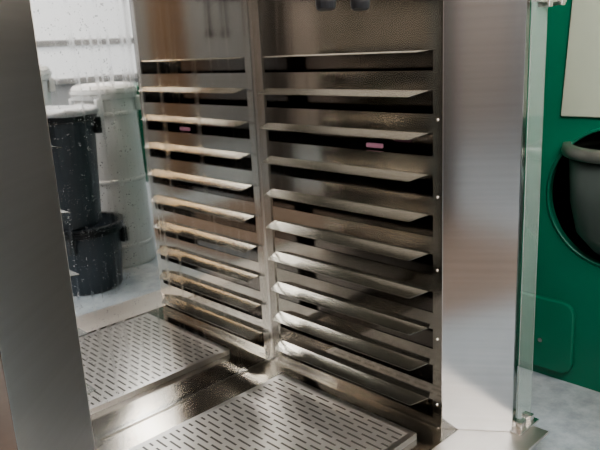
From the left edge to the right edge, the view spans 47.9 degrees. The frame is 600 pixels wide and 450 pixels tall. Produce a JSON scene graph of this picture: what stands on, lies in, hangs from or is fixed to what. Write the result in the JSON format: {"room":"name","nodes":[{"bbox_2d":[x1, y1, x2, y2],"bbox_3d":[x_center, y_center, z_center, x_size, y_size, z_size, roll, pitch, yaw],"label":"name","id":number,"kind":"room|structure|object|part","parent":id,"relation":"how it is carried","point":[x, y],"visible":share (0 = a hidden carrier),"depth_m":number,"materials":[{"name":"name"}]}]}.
{"room":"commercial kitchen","nodes":[
{"label":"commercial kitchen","id":0,"kind":"room"},
{"bbox_2d":[516,366,599,449],"bbox_3d":[0.496,1.033,1.002,8.800,0.040,8.400,-17,20,-42],"label":"floor","id":1,"kind":"structure","parent":0,"point":[570,412],"depth_m":2.31,"materials":[{"name":"stone"}]},
{"bbox_2d":[0,0,566,449],"bbox_3d":[-0.272,-0.089,1.625,1.976,1.884,1.040,-17,20,-42],"label":"tall cabinet","id":2,"kind":"object","parent":1,"relation":"on","point":[203,203],"visible":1,"depth_m":2.07,"materials":[{"name":"metal"}]},
{"bbox_3d":[-0.536,0.124,0.764,0.360,1.778,0.014,-17,20,-42],"label":"frame","id":3,"kind":"part","parent":2,"relation":"part of","materials":[{"name":"metal"}]},
{"bbox_3d":[-0.428,0.051,1.015,0.224,1.778,0.204,-17,20,-42],"label":"post","id":4,"kind":"part","parent":2,"relation":"part of","materials":[{"name":"metal"}]},
{"bbox_3d":[-0.671,-0.041,1.410,0.005,1.778,0.780,-17,20,-42],"label":"panel","id":5,"kind":"part","parent":2,"relation":"part of","materials":[{"name":"metal"}]},
{"bbox_3d":[-0.548,-0.220,2.058,1.320,1.778,0.008,-17,20,-42],"label":"panel","id":6,"kind":"part","parent":2,"relation":"part of","materials":[{"name":"metal"}]},
{"bbox_2d":[128,373,416,449],"bbox_3d":[-0.211,0.705,1.936,1.000,0.021,0.600,-17,20,-42],"label":"tray","id":7,"kind":"object","parent":2,"relation":"on","point":[283,412],"visible":1,"depth_m":2.13,"materials":[{"name":"metal"}]},
{"bbox_3d":[0.043,-0.480,1.215,0.038,0.182,0.038,-17,20,-42],"label":"door knob","id":8,"kind":"part","parent":2,"relation":"part of","materials":[{"name":"plastic"}]},
{"bbox_3d":[0.126,-0.281,2.155,0.005,1.778,0.780,-17,20,-42],"label":"panel","id":9,"kind":"part","parent":2,"relation":"part of","materials":[{"name":"metal"}]},
{"bbox_3d":[0.112,-0.501,1.279,0.038,0.182,0.038,-17,20,-42],"label":"door knob","id":10,"kind":"part","parent":2,"relation":"part of","materials":[{"name":"plastic"}]},
{"bbox_2d":[366,143,382,147],"bbox_3d":[0.232,-0.247,2.099,0.012,0.014,0.064,-17,20,-42],"label":"lamp","id":11,"kind":"object","parent":2,"relation":"attached to","point":[374,145],"depth_m":2.09,"materials":[{"name":"pink"}]},
{"bbox_3d":[0.500,-0.228,1.882,0.152,1.778,0.204,-17,20,-42],"label":"post","id":12,"kind":"part","parent":2,"relation":"part of","materials":[{"name":"metal"}]},
{"bbox_3d":[0.021,0.819,1.519,1.864,0.008,0.211,-17,20,-42],"label":"sill","id":13,"kind":"part","parent":2,"relation":"part of","materials":[{"name":"metal"}]},
{"bbox_3d":[0.651,-0.242,1.875,0.092,1.762,0.006,-17,20,-42],"label":"glass door","id":14,"kind":"part","parent":2,"relation":"part of","materials":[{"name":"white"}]},
{"bbox_2d":[518,0,599,391],"bbox_3d":[0.970,-0.331,2.569,0.768,1.740,1.300,-17,20,-42],"label":"machine","id":15,"kind":"object","parent":1,"relation":"on","point":[567,304],"visible":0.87,"depth_m":2.37,"materials":[{"name":"green metal"}]},
{"bbox_3d":[0.711,0.359,2.727,0.024,0.280,0.804,-17,20,-42],"label":"access panel","id":16,"kind":"part","parent":15,"relation":"part of","materials":[{"name":"green metal"}]},
{"bbox_2d":[561,135,599,254],"bbox_3d":[1.120,-0.084,2.266,0.472,0.388,0.472,-17,20,-42],"label":"mixer bowl","id":17,"kind":"object","parent":15,"relation":"on","point":[583,153],"depth_m":2.22,"materials":[{"name":"metal"}]}
]}

